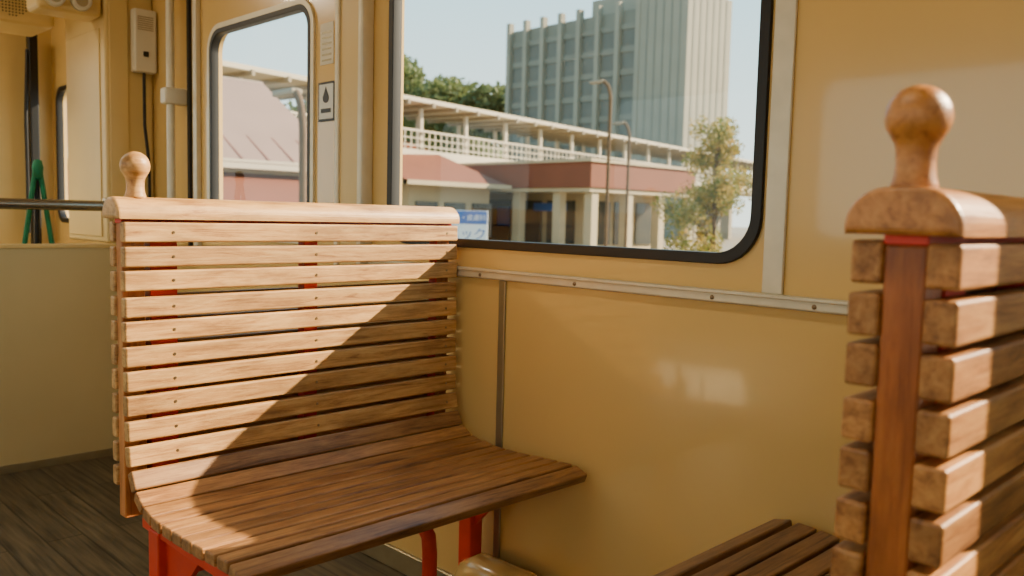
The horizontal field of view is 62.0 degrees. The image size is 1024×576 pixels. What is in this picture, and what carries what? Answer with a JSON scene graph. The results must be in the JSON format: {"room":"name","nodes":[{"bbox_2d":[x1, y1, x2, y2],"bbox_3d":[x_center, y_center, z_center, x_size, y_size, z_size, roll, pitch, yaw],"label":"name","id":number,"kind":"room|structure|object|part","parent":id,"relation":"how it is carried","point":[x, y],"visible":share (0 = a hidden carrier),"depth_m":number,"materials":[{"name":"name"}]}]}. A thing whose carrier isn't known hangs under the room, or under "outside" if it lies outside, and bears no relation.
{"room":"vehicle interior","nodes":[
{"label":"vehicle interior","id":0,"kind":"room"},
{"bbox_2d":[0,0,53,36],"bbox_3d":[-2.128,-1.320,3.467,0.400,0.493,0.304,-3,7,-45],"label":"loudspeaker","id":1,"kind":"object","parent":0,"point":[15,19],"depth_m":3.46,"materials":[{"name":"beige plastic"}]},
{"bbox_2d":[0,29,54,243],"bbox_3d":[-3.140,-0.493,3.501,2.300,2.200,0.040,-3,7,-45],"label":"wall","id":2,"kind":"structure","parent":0,"point":[12,47],"depth_m":4.17,"materials":[{"name":"yellow paint"}]},
{"bbox_2d":[0,198,106,210],"bbox_3d":[-2.102,-0.227,2.752,1.530,0.178,0.064,-3,7,-45],"label":"handrail","id":3,"kind":"object","parent":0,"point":[5,203],"visible":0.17,"depth_m":3.13,"materials":[{"name":"metal"}]},
{"bbox_2d":[0,455,406,575],"bbox_3d":[-0.445,0.930,0.861,2.380,0.060,7.700,-3,7,-45],"label":"floor","id":4,"kind":"structure","parent":0,"point":[66,519],"depth_m":2.56,"materials":[{"name":"brown wood"}]},
{"bbox_2d":[24,35,41,243],"bbox_3d":[-2.352,-0.331,4.183,0.066,1.800,0.050,-3,7,-45],"label":"post","id":5,"kind":"object","parent":4,"relation":"on","point":[31,85],"visible":0.45,"depth_m":4.12,"materials":[{"name":"black metal"}]},
{"bbox_2d":[0,248,118,465],"bbox_3d":[-2.071,0.278,2.858,1.750,0.825,0.030,-3,7,-45],"label":"wall","id":6,"kind":"structure","parent":4,"relation":"on","point":[56,366],"depth_m":3.19,"materials":[{"name":"beige paint"}]},
{"bbox_2d":[22,159,53,243],"bbox_3d":[-1.786,-0.200,3.217,0.240,0.570,0.149,-3,7,-45],"label":"flags","id":7,"kind":"object","parent":6,"relation":"attached to","point":[37,184],"visible":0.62,"depth_m":3.22,"materials":[{"name":"green fabric"}]},
{"bbox_2d":[0,448,112,474],"bbox_3d":[-2.068,0.675,2.878,1.750,0.030,0.006,-3,7,-45],"label":"strip","id":8,"kind":"object","parent":6,"relation":"attached to","point":[48,462],"visible":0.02,"depth_m":3.21,"materials":[{"name":"metal"}]},
{"bbox_2d":[0,243,115,248],"bbox_3d":[-2.061,-0.136,2.823,1.750,0.015,0.040,-3,7,-45],"label":"top edge","id":9,"kind":"object","parent":6,"relation":"on","point":[91,245],"visible":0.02,"depth_m":3.17,"materials":[{"name":"paint"}]},
{"bbox_2d":[65,0,153,242],"bbox_3d":[-1.644,-0.873,3.466,0.188,1.361,0.456,-3,7,-45],"label":"wall panel","id":10,"kind":"object","parent":6,"relation":"attached to","point":[105,97],"visible":0.66,"depth_m":3.33,"materials":[{"name":"paint"}]},
{"bbox_3d":[-1.724,-0.613,3.432,0.006,0.800,0.370,-3,7,-45],"label":"door","id":11,"kind":"part","parent":10,"relation":"part of","materials":[{"name":"paint"}]},
{"bbox_3d":[-1.514,-0.861,3.279,0.070,1.330,0.008,-3,7,-45],"label":"cabinet door","id":12,"kind":"part","parent":10,"relation":"part of","materials":[{"name":"paint"}]},
{"bbox_2d":[160,0,186,197],"bbox_3d":[-1.260,-0.419,3.180,0.084,2.199,0.050,-3,7,-45],"label":"pole","id":13,"kind":"object","parent":4,"relation":"on","point":[171,96],"visible":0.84,"depth_m":3.14,"materials":[{"name":"metal"}]},
{"bbox_2d":[102,151,586,575],"bbox_3d":[-0.300,0.289,1.707,0.809,1.081,0.508,-3,7,-45],"label":"wooden bench","id":14,"kind":"object","parent":4,"relation":"on","point":[278,452],"visible":1,"depth_m":1.70,"materials":[{"name":"brown wood"}]},
{"bbox_3d":[-0.709,0.154,1.590,0.042,0.550,0.029,-3,7,-45],"label":"wood post","id":15,"kind":"part","parent":14,"relation":"part of","materials":[{"name":"brown wood"}]},
{"bbox_3d":[-0.635,0.635,1.558,0.040,0.402,0.043,-3,7,-45],"label":"leg","id":16,"kind":"part","parent":14,"relation":"part of","materials":[{"name":"red paint"}]},
{"bbox_3d":[-0.438,-0.140,1.827,0.787,0.009,0.030,-3,7,-45],"label":"red cap plate","id":17,"kind":"part","parent":14,"relation":"part of","materials":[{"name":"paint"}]},
{"bbox_3d":[-0.184,0.123,2.108,0.040,0.550,0.029,-3,7,-45],"label":"wood post","id":18,"kind":"part","parent":14,"relation":"part of","materials":[{"name":"brown wood"}]},
{"bbox_3d":[-0.101,0.606,2.052,0.040,0.402,0.043,-3,7,-45],"label":"leg","id":19,"kind":"part","parent":14,"relation":"part of","materials":[{"name":"red paint"}]},
{"bbox_2d":[454,553,538,575],"bbox_3d":[-0.009,0.727,1.952,0.092,0.188,0.352,-3,7,-45],"label":"pipe","id":20,"kind":"object","parent":4,"relation":"on","point":[482,564],"visible":1,"depth_m":1.96,"materials":[{"name":"beige paint"}]},
{"bbox_2d":[653,85,1023,575],"bbox_3d":[0.404,0.350,1.101,0.660,1.096,0.483,-3,7,-45],"label":"wooden bench","id":21,"kind":"object","parent":4,"relation":"on","point":[933,469],"visible":1,"depth_m":0.73,"materials":[{"name":"orange wood"}]},
{"bbox_3d":[0.336,0.237,0.747,0.042,0.550,0.035,-3,7,-45],"label":"wood post","id":22,"kind":"part","parent":21,"relation":"part of","materials":[{"name":"brown wood"}]},
{"bbox_3d":[0.553,-0.054,0.932,0.638,0.009,0.036,-3,7,-45],"label":"red cap plate","id":23,"kind":"part","parent":21,"relation":"part of","materials":[{"name":"paint"}]},
{"bbox_2d":[51,0,1023,575],"bbox_3d":[0.414,-0.245,1.588,0.040,2.200,7.700,-3,7,-45],"label":"wall","id":24,"kind":"structure","parent":0,"point":[693,426],"depth_m":1.66,"materials":[{"name":"yellow paint"}]},
{"bbox_2d":[55,85,68,222],"bbox_3d":[-2.062,-0.638,4.048,0.030,0.660,0.530,-3,7,-45],"label":"gasket","id":25,"kind":"object","parent":24,"relation":"attached to","point":[61,90],"visible":0.45,"depth_m":4.21,"materials":[{"name":"black rubber"}]},
{"bbox_2d":[131,8,156,74],"bbox_3d":[-1.431,-0.957,3.312,0.086,0.240,0.048,-3,7,-45],"label":"intercom box","id":26,"kind":"object","parent":24,"relation":"attached to","point":[143,22],"visible":1,"depth_m":3.29,"materials":[{"name":"white plastic"}]},
{"bbox_2d":[138,15,153,31],"bbox_3d":[-1.415,-1.022,3.292,0.060,0.052,0.002,-3,7,-45],"label":"grille","id":27,"kind":"object","parent":26,"relation":"attached to","point":[145,22],"depth_m":3.29,"materials":[{"name":"plastic"}]},
{"bbox_2d":[142,73,150,196],"bbox_3d":[-1.438,-0.520,3.359,0.012,0.640,0.034,3,5,19],"label":"cable","id":28,"kind":"object","parent":26,"relation":"attached to","point":[143,74],"visible":0.57,"depth_m":3.34,"materials":[{"name":"black plastic"}]},
{"bbox_2d":[186,0,192,245],"bbox_3d":[-1.188,-0.815,3.137,0.012,1.398,0.020,-3,7,-45],"label":"strip","id":29,"kind":"object","parent":24,"relation":"attached to","point":[188,2],"visible":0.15,"depth_m":3.14,"materials":[{"name":"black plastic"}]},
{"bbox_2d":[192,0,201,245],"bbox_3d":[-1.142,-0.810,3.084,0.020,1.398,0.030,-3,7,-45],"label":"strip","id":30,"kind":"object","parent":24,"relation":"attached to","point":[196,57],"visible":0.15,"depth_m":3.08,"materials":[{"name":"metal"}]},
{"bbox_2d":[209,4,309,202],"bbox_3d":[-0.834,-0.529,2.813,0.030,0.710,0.670,-3,7,-45],"label":"gasket","id":31,"kind":"object","parent":24,"relation":"attached to","point":[218,34],"visible":0.44,"depth_m":3.01,"materials":[{"name":"black rubber"}]},
{"bbox_2d":[207,0,315,243],"bbox_3d":[-0.841,-0.529,2.806,0.008,0.744,0.704,-3,7,-45],"label":"window","id":32,"kind":"structure","parent":24,"relation":"in","point":[305,3],"depth_m":2.57,"materials":[{"name":"metal"}]},
{"bbox_2d":[318,80,334,121],"bbox_3d":[-0.547,-0.549,2.508,0.005,0.115,0.088,-3,7,-45],"label":"warning sticker","id":33,"kind":"object","parent":24,"relation":"attached to","point":[326,90],"visible":0.98,"depth_m":2.50,"materials":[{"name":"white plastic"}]},
{"bbox_2d":[320,21,333,65],"bbox_3d":[-0.542,-0.716,2.496,0.002,0.120,0.070,-3,7,-45],"label":"paper notice","id":34,"kind":"object","parent":24,"relation":"attached to","point":[326,29],"visible":1,"depth_m":2.49,"materials":[{"name":"beige paper"}]},
{"bbox_2d":[334,0,340,264],"bbox_3d":[-0.477,-0.736,2.400,0.042,1.398,0.020,-3,7,-45],"label":"pillar edge","id":35,"kind":"object","parent":24,"relation":"attached to","point":[337,2],"visible":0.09,"depth_m":2.40,"materials":[{"name":"metal"}]},
{"bbox_2d":[339,0,358,264],"bbox_3d":[-0.432,-0.731,2.361,0.034,1.398,0.113,-3,7,-45],"label":"pillar cover","id":36,"kind":"structure","parent":24,"relation":"attached to","point":[349,8],"depth_m":2.37,"materials":[{"name":"paint"}]},
{"bbox_2d":[356,0,373,263],"bbox_3d":[-0.397,-0.727,2.321,0.042,1.398,0.020,-3,7,-45],"label":"pillar edge","id":37,"kind":"object","parent":24,"relation":"attached to","point":[366,7],"visible":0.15,"depth_m":2.33,"materials":[{"name":"metal"}]},
{"bbox_2d":[360,543,453,575],"bbox_3d":[0.819,0.871,1.208,0.012,0.060,6.380,-3,7,-45],"label":"baseboard","id":38,"kind":"structure","parent":24,"relation":"attached to","point":[408,564],"depth_m":2.33,"materials":[{"name":"metal"}]},
{"bbox_2d":[493,280,505,557],"bbox_3d":[-0.031,0.365,2.041,0.006,0.768,0.022,-3,7,-45],"label":"trim","id":39,"kind":"structure","parent":24,"relation":"attached to","point":[502,284],"depth_m":2.03,"materials":[{"name":"metal"}]},
{"bbox_2d":[387,0,773,263],"bbox_3d":[0.069,-0.448,1.905,0.030,0.735,1.117,-3,7,-45],"label":"gasket","id":40,"kind":"object","parent":24,"relation":"attached to","point":[748,241],"visible":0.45,"depth_m":1.73,"materials":[{"name":"black rubber"}]},
{"bbox_2d":[367,262,847,315],"bbox_3d":[1.336,0.119,0.636,0.018,0.022,4.960,-3,7,-45],"label":"trim","id":41,"kind":"structure","parent":24,"relation":"attached to","point":[681,294],"depth_m":1.66,"materials":[{"name":"metal"}]},
{"bbox_2d":[375,261,847,305],"bbox_3d":[1.334,0.110,0.633,0.024,0.007,4.960,-3,7,-45],"label":"rail lip","id":42,"kind":"object","parent":24,"relation":"attached to","point":[620,282],"visible":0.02,"depth_m":1.66,"materials":[{"name":"beige metal"}]},
{"bbox_2d":[762,0,797,294],"bbox_3d":[0.480,-0.659,1.462,0.008,1.346,0.040,-3,7,-45],"label":"trim","id":43,"kind":"structure","parent":24,"relation":"attached to","point":[785,29],"depth_m":1.49,"materials":[{"name":"metal"}]},
{"bbox_3d":[-0.390,-1.316,0.671,2.380,0.050,7.700,-3,7,-45],"label":"ceiling","id":44,"kind":"structure","parent":0,"visible":0},
{"bbox_2d":[26,0,100,21],"bbox_3d":[-1.677,-1.278,3.181,0.225,0.508,0.150,-3,7,-45],"label":"overhead beam","id":45,"kind":"structure","parent":44,"relation":"attached to","point":[66,11],"depth_m":3.17,"materials":[{"name":"paint"}]},
{"bbox_2d":[45,0,64,6],"bbox_3d":[-1.659,-1.060,3.094,0.072,0.072,0.030,-3,7,-45],"label":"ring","id":46,"kind":"object","parent":45,"relation":"attached to","point":[50,2],"visible":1,"depth_m":3.09,"materials":[{"name":"white plastic"}]},
{"bbox_2d":[70,0,91,11],"bbox_3d":[-1.595,-1.064,3.157,0.072,0.072,0.030,-3,7,-45],"label":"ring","id":47,"kind":"object","parent":45,"relation":"attached to","point":[74,4],"visible":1,"depth_m":3.15,"materials":[{"name":"white plastic"}]},
{"bbox_2d":[76,0,87,6],"bbox_3d":[-1.589,-1.063,3.151,0.048,0.048,0.005,-3,7,-45],"label":"lamp lens","id":48,"kind":"object","parent":47,"relation":"attached to","point":[83,3],"visible":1,"depth_m":3.15,"materials":[{"name":"glass"}]},
{"label":"outside","id":49,"kind":"structure","parent":0,"visible":0},
{"bbox_2d":[663,227,747,251],"bbox_3d":[36.806,-6.035,106.748,320.000,0.300,340.000,-3,7,-45],"label":"ground","id":50,"kind":"structure","parent":49,"point":[738,233],"depth_m":85.92,"materials":[{"name":"concrete"}]},
{"bbox_2d":[66,76,298,201],"bbox_3d":[-12.368,-3.573,24.389,12.200,6.270,11.816,-3,7,-45],"label":"building","id":51,"kind":"structure","parent":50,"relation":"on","point":[261,135],"depth_m":24.73,"materials":[{"name":"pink metal"}]},
{"bbox_3d":[-9.425,-3.292,21.430,12.200,0.250,0.250,-3,7,-45],"label":"eave trim","id":52,"kind":"part","parent":51,"relation":"part of","materials":[{"name":"white paint"}]},
{"bbox_2d":[272,88,306,201],"bbox_3d":[-4.031,-1.538,15.512,0.240,4.116,0.970,-3,7,-45],"label":"street lamp","id":53,"kind":"object","parent":50,"relation":"on","point":[296,93],"visible":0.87,"depth_m":15.11,"materials":[{"name":"metal"}]},
{"bbox_2d":[283,54,504,158],"bbox_3d":[-20.132,-24.495,145.999,24.185,29.145,70.762,-3,7,-45],"label":"trees","id":54,"kind":"object","parent":50,"relation":"on","point":[453,91],"visible":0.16,"depth_m":126.54,"materials":[{"name":"green plant"}]},
{"bbox_2d":[402,140,511,239],"bbox_3d":[-7.581,-5.432,48.472,7.200,6.150,14.200,-3,7,-45],"label":"building","id":55,"kind":"structure","parent":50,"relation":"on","point":[432,180],"depth_m":44.58,"materials":[{"name":"pink concrete"}]},
{"bbox_2d":[452,210,487,239],"bbox_3d":[-0.928,-0.558,17.264,0.840,2.020,0.056,2,5,5],"label":"signboard","id":56,"kind":"object","parent":50,"relation":"on","point":[472,224],"visible":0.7,"depth_m":17.18,"materials":[{"name":"plastic"}]},
{"bbox_2d":[222,60,752,240],"bbox_3d":[2.292,-7.288,61.291,5.700,8.170,95.000,5,6,35],"label":"elevated walkway","id":57,"kind":"structure","parent":50,"relation":"on","point":[418,109],"depth_m":54.28,"materials":[{"name":"white paint"}]},
{"bbox_3d":[4.055,-9.051,59.911,0.080,1.100,95.000,5,6,35],"label":"deck railing","id":58,"kind":"part","parent":57,"relation":"part of","materials":[{"name":"white paint"}]},
{"bbox_2d":[489,193,651,247],"bbox_3d":[0.755,-4.319,54.344,6.600,3.350,15.600,-3,7,-45],"label":"pillars","id":59,"kind":"object","parent":50,"relation":"on","point":[578,197],"visible":0.02,"depth_m":48.39,"materials":[{"name":"beige concrete"}]},
{"bbox_2d":[497,203,566,225],"bbox_3d":[-1.040,-4.473,51.196,0.040,1.400,11.500,-3,7,-45],"label":"signs","id":60,"kind":"object","parent":59,"relation":"attached to","point":[503,213],"depth_m":50.39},
{"bbox_2d":[488,200,651,244],"bbox_3d":[0.770,-4.260,53.941,6.350,2.400,15.200,-3,7,-45],"label":"shop glass","id":61,"kind":"object","parent":59,"relation":"attached to","point":[643,212],"visible":0.41,"depth_m":49.03,"materials":[{"name":"black glass"}]},
{"bbox_2d":[589,80,611,245],"bbox_3d":[3.471,-4.593,34.218,0.240,7.418,1.120,-3,7,-45],"label":"street lamp","id":62,"kind":"object","parent":50,"relation":"on","point":[605,82],"visible":0.89,"depth_m":33.80,"materials":[{"name":"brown metal"}]},
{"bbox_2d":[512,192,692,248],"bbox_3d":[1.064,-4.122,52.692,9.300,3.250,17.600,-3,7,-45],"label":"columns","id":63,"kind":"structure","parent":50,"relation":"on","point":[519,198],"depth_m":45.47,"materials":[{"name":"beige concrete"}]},
{"bbox_2d":[489,188,693,197],"bbox_3d":[0.858,-5.843,52.512,9.300,0.200,18.100,-3,7,-45],"label":"soffit band","id":64,"kind":"object","parent":63,"relation":"on","point":[527,190],"visible":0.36,"depth_m":45.68,"materials":[{"name":"white concrete"}]},
{"bbox_2d":[466,161,695,193],"bbox_3d":[0.877,-6.609,52.376,9.400,1.350,18.200,-3,7,-45],"label":"fascia","id":65,"kind":"object","parent":64,"relation":"on","point":[587,174],"visible":0.38,"depth_m":45.29,"materials":[{"name":"pink paint"}]},
{"bbox_2d":[459,158,697,170],"bbox_3d":[0.894,-7.306,52.317,9.600,0.150,18.400,-3,7,-45],"label":"trim","id":66,"kind":"structure","parent":65,"relation":"attached to","point":[582,159],"depth_m":45.48,"materials":[{"name":"white concrete"}]},
{"bbox_2d":[505,0,732,237],"bbox_3d":[12.011,-21.042,105.798,8.900,28.550,28.150,-3,7,-45],"label":"office tower","id":67,"kind":"structure","parent":50,"relation":"on","point":[665,64],"depth_m":98.62,"materials":[{"name":"concrete"}]},
{"bbox_2d":[612,121,630,246],"bbox_3d":[5.135,-4.644,40.646,0.240,6.517,1.070,-3,7,-45],"label":"street lamp","id":68,"kind":"object","parent":50,"relation":"on","point":[621,122],"visible":0.91,"depth_m":40.26,"materials":[{"name":"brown metal"}]},
{"bbox_2d":[649,115,752,251],"bbox_3d":[3.985,-1.411,17.091,2.517,4.162,2.282,0,5,-15],"label":"autumn tree","id":69,"kind":"object","parent":50,"relation":"on","point":[715,197],"visible":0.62,"depth_m":16.82,"materials":[{"name":"green plant"}]}
]}

